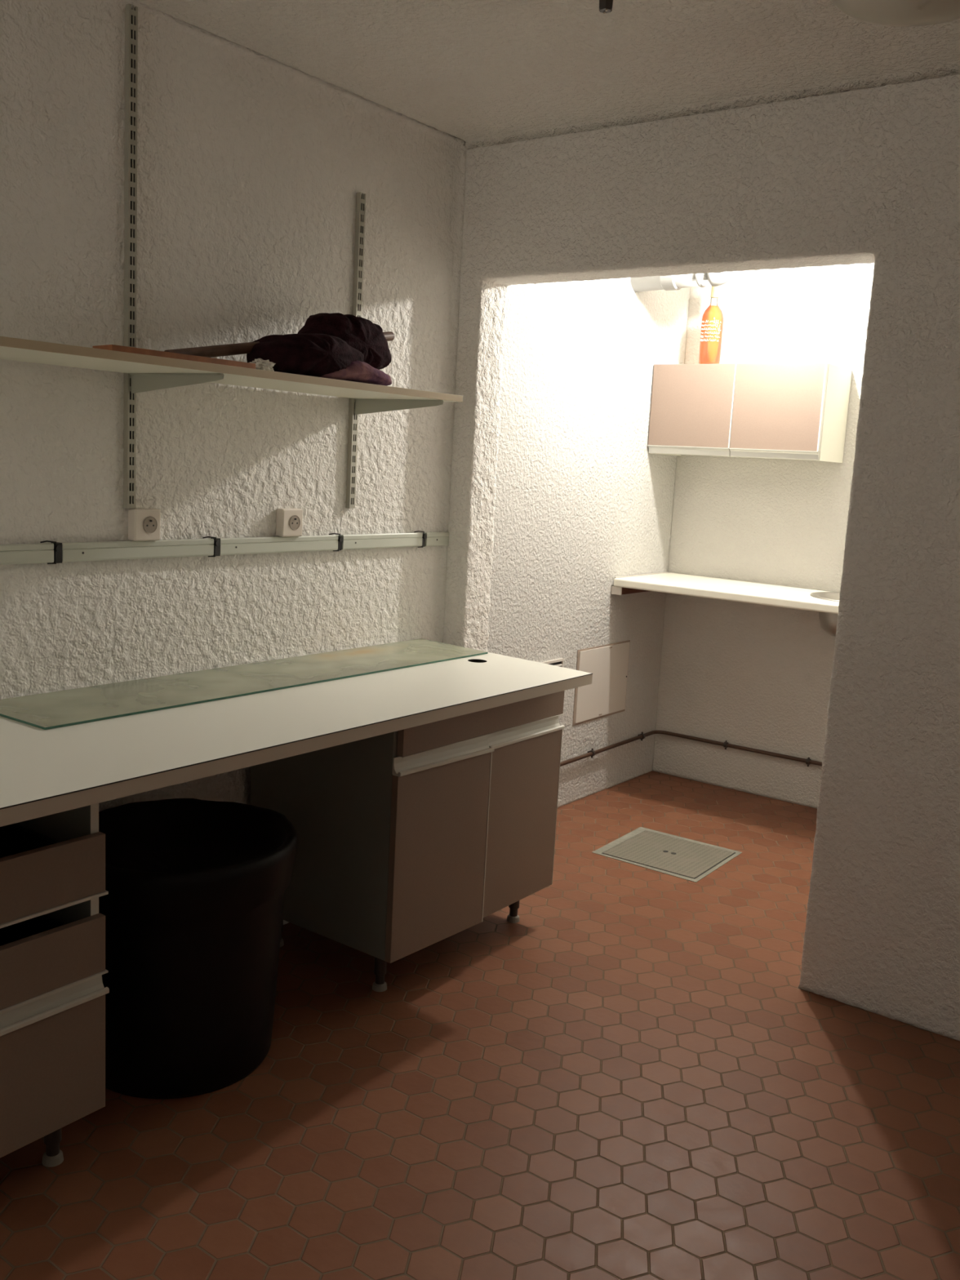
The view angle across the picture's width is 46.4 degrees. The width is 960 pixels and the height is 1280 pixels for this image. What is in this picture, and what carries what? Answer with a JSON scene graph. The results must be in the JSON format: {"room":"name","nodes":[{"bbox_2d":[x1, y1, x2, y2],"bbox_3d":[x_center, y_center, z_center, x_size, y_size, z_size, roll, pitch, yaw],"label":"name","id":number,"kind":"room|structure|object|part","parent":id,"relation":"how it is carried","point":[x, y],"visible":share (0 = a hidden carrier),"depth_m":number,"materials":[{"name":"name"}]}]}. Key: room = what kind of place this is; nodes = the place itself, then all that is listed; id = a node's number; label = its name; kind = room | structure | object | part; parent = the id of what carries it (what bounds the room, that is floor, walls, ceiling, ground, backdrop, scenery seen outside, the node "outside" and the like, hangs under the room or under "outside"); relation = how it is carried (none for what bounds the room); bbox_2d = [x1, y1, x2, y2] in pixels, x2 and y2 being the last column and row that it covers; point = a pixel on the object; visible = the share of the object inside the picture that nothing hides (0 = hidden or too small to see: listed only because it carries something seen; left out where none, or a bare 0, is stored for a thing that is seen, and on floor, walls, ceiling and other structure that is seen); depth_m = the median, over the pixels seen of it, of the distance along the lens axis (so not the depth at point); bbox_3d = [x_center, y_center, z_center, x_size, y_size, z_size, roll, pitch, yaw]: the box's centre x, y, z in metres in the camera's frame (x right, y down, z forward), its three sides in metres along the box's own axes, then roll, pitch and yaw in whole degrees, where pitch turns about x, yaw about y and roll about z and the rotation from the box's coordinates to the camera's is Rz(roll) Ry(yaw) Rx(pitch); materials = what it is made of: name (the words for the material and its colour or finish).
{"room":"utility room","nodes":[
{"label":"utility room","id":0,"kind":"room"},
{"bbox_2d":[0,0,466,924],"bbox_3d":[-0.893,-0.291,2.901,0.145,2.471,2.497,10,11,36],"label":"wall","id":1,"kind":"structure","parent":0,"point":[252,166],"depth_m":2.94,"materials":[{"name":"white paint"}]},
{"bbox_2d":[123,3,137,508],"bbox_3d":[-0.849,-0.909,2.722,0.017,1.174,0.024,10,11,36],"label":"shelf rail","id":2,"kind":"object","parent":1,"relation":"attached to","point":[131,15],"visible":0.95,"depth_m":2.71,"materials":[{"name":"grey metal"}]},
{"bbox_2d":[129,373,223,393],"bbox_3d":[-0.722,-0.608,2.660,0.342,0.047,0.012,10,11,36],"label":"shelf bracket","id":3,"kind":"object","parent":2,"relation":"attached to","point":[140,383],"visible":1,"depth_m":2.68,"materials":[{"name":"grey metal"}]},
{"bbox_2d":[128,508,160,541],"bbox_3d":[-0.851,-0.293,2.846,0.036,0.080,0.080,10,11,36],"label":"power socket","id":4,"kind":"object","parent":1,"relation":"attached to","point":[144,524],"visible":1,"depth_m":2.83,"materials":[{"name":"beige plastic"}]},
{"bbox_2d":[0,530,448,564],"bbox_3d":[-0.929,-0.221,2.766,0.025,0.056,2.726,10,11,36],"label":"cable trunking","id":5,"kind":"object","parent":1,"relation":"attached to","point":[53,553],"visible":1,"depth_m":3.00,"materials":[{"name":"light grey painted metal"},{"name":"black plastic"}]},
{"bbox_2d":[0,336,462,402],"bbox_3d":[-0.764,-0.633,2.594,0.342,0.018,1.928,10,11,36],"label":"wall shelf","id":6,"kind":"object","parent":1,"relation":"attached to","point":[11,348],"visible":0.8,"depth_m":2.58,"materials":[{"name":"white"}]},
{"bbox_2d":[93,344,255,368],"bbox_3d":[-0.678,-0.633,2.518,0.089,0.013,0.408,10,11,36],"label":"wooden board","id":7,"kind":"object","parent":6,"relation":"on","point":[108,347],"visible":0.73,"depth_m":2.46,"materials":[{"name":"brown wood"}]},
{"bbox_2d":[249,358,275,371],"bbox_3d":[-0.529,-0.667,2.718,0.058,0.032,0.081,10,11,36],"label":"crumpled paper","id":8,"kind":"object","parent":6,"relation":"on","point":[260,364],"visible":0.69,"depth_m":2.70,"materials":[{"name":"white paper"}]},
{"bbox_2d":[164,331,394,357],"bbox_3d":[-0.491,-0.783,2.971,0.037,0.181,0.925,8,10,28],"label":"wooden rod","id":9,"kind":"object","parent":6,"relation":"on","point":[221,350],"visible":0.48,"depth_m":2.72,"materials":[{"name":"brown wood"}]},
{"bbox_2d":[246,312,391,386],"bbox_3d":[-0.407,-0.785,2.988,0.247,0.191,0.528,10,11,36],"label":"clothing","id":10,"kind":"object","parent":6,"relation":"on","point":[335,345],"visible":0.89,"depth_m":2.91,"materials":[{"name":"fabric"}]},
{"bbox_2d":[275,508,302,537],"bbox_3d":[-0.550,-0.340,3.246,0.036,0.080,0.080,10,11,36],"label":"power socket","id":11,"kind":"object","parent":1,"relation":"attached to","point":[289,522],"visible":1,"depth_m":3.23,"materials":[{"name":"beige plastic"}]},
{"bbox_2d":[345,191,365,508],"bbox_3d":[-0.375,-0.862,3.379,0.017,0.925,0.024,10,11,36],"label":"shelf rail","id":12,"kind":"object","parent":1,"relation":"attached to","point":[360,198],"visible":0.63,"depth_m":3.35,"materials":[{"name":"grey metal"}]},
{"bbox_2d":[354,399,443,414],"bbox_3d":[-0.242,-0.684,3.297,0.342,0.047,0.012,10,11,36],"label":"shelf bracket","id":13,"kind":"object","parent":12,"relation":"attached to","point":[362,406],"visible":1,"depth_m":3.31,"materials":[{"name":"grey metal"}]},
{"bbox_2d":[0,771,959,1279],"bbox_3d":[0.354,1.184,2.303,3.600,0.120,6.162,10,11,36],"label":"floor","id":14,"kind":"structure","parent":0,"point":[632,1076],"depth_m":2.52,"materials":[{"name":"tile"}]},
{"bbox_2d":[0,803,109,1167],"bbox_3d":[-1.145,0.656,2.151,0.569,0.810,0.607,10,11,36],"label":"base cabinet","id":15,"kind":"object","parent":14,"relation":"on","point":[53,992],"visible":0.96,"depth_m":2.15,"materials":[{"name":"beige-brown laminate"},{"name":"aluminium"},{"name":"black plastic"}]},
{"bbox_3d":[-0.867,1.002,2.273,0.042,0.120,0.042,10,11,36],"label":"leg","id":16,"kind":"part","parent":15,"relation":"part of","materials":[{"name":"grey"}]},
{"bbox_3d":[-0.930,0.627,1.984,0.019,0.116,0.604,10,11,36],"label":"drawer","id":17,"kind":"part","parent":15,"relation":"part of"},
{"bbox_3d":[-0.921,0.463,1.958,0.019,0.118,0.604,10,11,36],"label":"drawer","id":18,"kind":"part","parent":15,"relation":"part of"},
{"bbox_3d":[-0.942,0.852,2.020,0.019,0.246,0.604,10,11,36],"label":"door","id":19,"kind":"part","parent":15,"relation":"part of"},
{"bbox_3d":[-0.925,0.687,1.989,0.009,0.004,0.607,10,11,36],"label":"handle","id":20,"kind":"part","parent":15,"relation":"part of","materials":[{"name":"white metal"}]},
{"bbox_3d":[-0.926,0.523,1.970,0.033,0.005,0.607,10,11,36],"label":"handle","id":21,"kind":"part","parent":15,"relation":"part of","materials":[{"name":"white metal"}]},
{"bbox_3d":[-0.930,0.709,1.996,0.030,0.046,0.605,10,11,36],"label":"handle","id":22,"kind":"part","parent":15,"relation":"part of","materials":[{"name":"white metal"}]},
{"bbox_2d":[98,798,297,1098],"bbox_3d":[-0.719,0.723,2.684,0.546,0.556,0.546,10,11,36],"label":"waste bin","id":23,"kind":"object","parent":14,"relation":"on","point":[193,907],"visible":0.8,"depth_m":2.50,"materials":[{"name":"black plastic"}]},
{"bbox_2d":[249,690,564,991],"bbox_3d":[-0.203,0.510,3.388,0.584,0.810,0.782,10,11,36],"label":"base cabinet","id":24,"kind":"object","parent":14,"relation":"on","point":[409,838],"visible":0.75,"depth_m":3.09,"materials":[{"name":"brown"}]},
{"bbox_3d":[-0.602,0.845,3.327,0.042,0.127,0.042,10,11,36],"label":"leg","id":25,"kind":"part","parent":24,"relation":"part of","materials":[{"name":"grey"}]},
{"bbox_2d":[0,652,592,826],"bbox_3d":[-0.684,0.183,2.597,0.717,0.032,2.575,10,11,36],"label":"countertop","id":26,"kind":"structure","parent":24,"relation":"on","point":[43,772],"depth_m":2.46,"materials":[{"name":"white laminate"}]},
{"bbox_2d":[0,638,488,729],"bbox_3d":[-0.557,0.093,3.085,0.307,0.005,1.597,10,11,36],"label":"glass pane","id":27,"kind":"object","parent":26,"relation":"on","point":[55,709],"visible":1,"depth_m":2.92,"materials":[{"name":"green"}]},
{"bbox_3d":[-0.274,0.900,3.087,0.042,0.127,0.042,10,11,36],"label":"leg","id":28,"kind":"part","parent":24,"relation":"part of","materials":[{"name":"grey"}]},
{"bbox_3d":[-0.110,0.585,3.080,0.021,0.512,0.387,10,11,38],"label":"door","id":29,"kind":"part","parent":24,"relation":"part of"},
{"bbox_3d":[-0.092,0.311,3.033,0.030,0.046,0.388,10,11,38],"label":"handle","id":30,"kind":"part","parent":24,"relation":"part of","materials":[{"name":"white metal"}]},
{"bbox_3d":[0.030,0.267,3.193,0.004,0.002,0.765,10,11,36],"label":"fascia trim","id":31,"kind":"part","parent":24,"relation":"part of","materials":[{"name":"white"}]},
{"bbox_3d":[0.110,0.840,3.596,0.042,0.127,0.042,10,11,36],"label":"leg","id":32,"kind":"part","parent":24,"relation":"part of","materials":[{"name":"grey plastic"}]},
{"bbox_3d":[0.119,0.547,3.397,0.021,0.512,0.388,10,11,36],"label":"door","id":33,"kind":"part","parent":24,"relation":"part of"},
{"bbox_3d":[0.137,0.273,3.350,0.030,0.046,0.388,10,11,36],"label":"handle","id":34,"kind":"part","parent":24,"relation":"part of","materials":[{"name":"white"}]},
{"bbox_2d":[591,826,742,882],"bbox_3d":[0.723,0.823,4.326,0.452,0.015,0.426,10,11,36],"label":"cover","id":35,"kind":"object","parent":14,"relation":"on","point":[683,858],"visible":1,"depth_m":4.30,"materials":[{"name":"grey metal"}]},
{"bbox_2d":[135,0,959,149],"bbox_3d":[-0.045,-1.277,1.188,3.200,0.140,3.977,10,11,36],"label":"ceiling","id":36,"kind":"structure","parent":0,"point":[478,73],"depth_m":2.79,"materials":[{"name":"white paint"}]},
{"bbox_2d":[599,0,613,13],"bbox_3d":[0.251,-1.306,2.199,0.037,0.136,0.032,10,11,36],"label":"connector","id":37,"kind":"object","parent":36,"relation":"hanging from","point":[605,6],"visible":1,"depth_m":2.20,"materials":[{"name":"black plastic"}]},
{"bbox_2d":[831,0,959,26],"bbox_3d":[0.861,-1.283,2.182,0.358,0.105,0.358,10,11,36],"label":"ceiling lamp","id":38,"kind":"object","parent":36,"relation":"attached to","point":[903,10],"visible":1,"depth_m":2.25,"materials":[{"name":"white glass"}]},
{"bbox_3d":[0.860,-1.269,2.184,0.010,0.073,0.010,10,11,36],"label":"stem","id":39,"kind":"part","parent":38,"relation":"part of","materials":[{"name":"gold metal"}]},
{"bbox_2d":[487,277,690,808],"bbox_3d":[0.367,-0.507,4.676,0.122,2.471,1.652,10,11,36],"label":"wall","id":40,"kind":"structure","parent":0,"point":[583,503],"depth_m":4.66,"materials":[{"name":"white paint"}]},
{"bbox_2d":[539,657,564,666],"bbox_3d":[0.273,0.168,4.597,0.012,0.165,0.225,10,11,36],"label":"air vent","id":41,"kind":"object","parent":40,"relation":"in","point":[558,662],"visible":0.11,"depth_m":4.63,"materials":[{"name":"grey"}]},
{"bbox_2d":[572,640,630,725],"bbox_3d":[0.543,0.185,4.971,0.013,0.332,0.450,10,11,36],"label":"access panel","id":42,"kind":"object","parent":40,"relation":"attached to","point":[608,664],"visible":1,"depth_m":4.96,"materials":[{"name":"beige"}]},
{"bbox_2d":[611,586,648,595],"bbox_3d":[0.752,-0.241,5.118,0.049,0.034,0.516,10,11,36],"label":"batten","id":43,"kind":"object","parent":40,"relation":"attached to","point":[615,590],"visible":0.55,"depth_m":4.93,"materials":[{"name":"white wood"}]},
{"bbox_2d":[560,730,822,766],"bbox_3d":[1.108,0.638,4.281,1.843,0.044,1.614,10,11,36],"label":"pipe","id":44,"kind":"object","parent":40,"relation":"attached to","point":[590,753],"visible":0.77,"depth_m":5.13,"materials":[{"name":"brown metal"}]},
{"bbox_2d":[443,74,959,1040],"bbox_3d":[1.156,-0.199,3.009,3.126,2.477,0.163,10,11,36],"label":"wall partition","id":45,"kind":"structure","parent":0,"point":[868,175],"depth_m":3.03,"materials":[{"name":"white paint"}]},
{"bbox_2d":[652,262,874,808],"bbox_3d":[1.665,-0.460,4.818,1.901,2.471,0.121,10,11,36],"label":"wall","id":46,"kind":"structure","parent":0,"point":[749,675],"depth_m":5.05,"materials":[{"name":"paint"}]},
{"bbox_2d":[613,571,839,613],"bbox_3d":[1.472,-0.156,4.585,1.843,0.040,0.533,10,11,36],"label":"countertop","id":47,"kind":"structure","parent":46,"relation":"attached to","point":[748,592],"depth_m":4.73,"materials":[{"name":"white laminate"}]},
{"bbox_3d":[0.744,-0.298,5.127,0.008,0.006,0.500,10,11,36],"label":"sealing strip","id":48,"kind":"part","parent":47,"relation":"part of","materials":[{"name":"white plastic"}]},
{"bbox_2d":[809,591,839,636],"bbox_3d":[1.554,-0.061,4.589,0.410,0.225,0.410,10,11,36],"label":"sink","id":49,"kind":"object","parent":47,"relation":"in","point":[828,621],"visible":0.24,"depth_m":4.55,"materials":[{"name":"white ceramic"}]},
{"bbox_2d":[647,362,852,462],"bbox_3d":[1.158,-0.987,4.867,0.781,0.388,0.302,10,11,36],"label":"upper cabinet","id":50,"kind":"object","parent":46,"relation":"attached to","point":[766,411],"visible":1,"depth_m":4.71,"materials":[{"name":"beige laminate"},{"name":"white laminate"},{"name":"aluminium"}]},
{"bbox_3d":[0.909,-0.828,4.899,0.390,0.036,0.024,10,11,36],"label":"handle","id":51,"kind":"part","parent":50,"relation":"part of","materials":[{"name":"silver metal"}]},
{"bbox_3d":[0.921,-1.019,4.870,0.390,0.351,0.020,10,11,36],"label":"door","id":52,"kind":"part","parent":50,"relation":"part of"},
{"bbox_2d":[698,285,723,364],"bbox_3d":[1.007,-1.368,4.857,0.094,0.350,0.095,10,11,36],"label":"bottle","id":53,"kind":"object","parent":50,"relation":"on","point":[712,322],"visible":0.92,"depth_m":4.83,"materials":[{"name":"orange plastic"}]},
{"bbox_3d":[1.222,-0.775,4.670,0.386,0.036,0.024,10,11,36],"label":"handle","id":54,"kind":"part","parent":50,"relation":"part of","materials":[{"name":"silver metal"}]},
{"bbox_3d":[1.233,-0.966,4.641,0.386,0.351,0.020,10,11,36],"label":"door","id":55,"kind":"part","parent":50,"relation":"part of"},
{"bbox_3d":[1.688,-1.574,3.567,3.300,0.118,1.832,10,11,36],"label":"ceiling","id":56,"kind":"structure","parent":0,"visible":0},
{"bbox_2d":[630,271,737,292],"bbox_3d":[0.852,-1.582,4.594,0.484,0.281,0.118,10,11,36],"label":"pipe","id":57,"kind":"object","parent":56,"relation":"attached to","point":[670,282],"visible":0.37,"depth_m":4.59,"materials":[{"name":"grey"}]}
]}

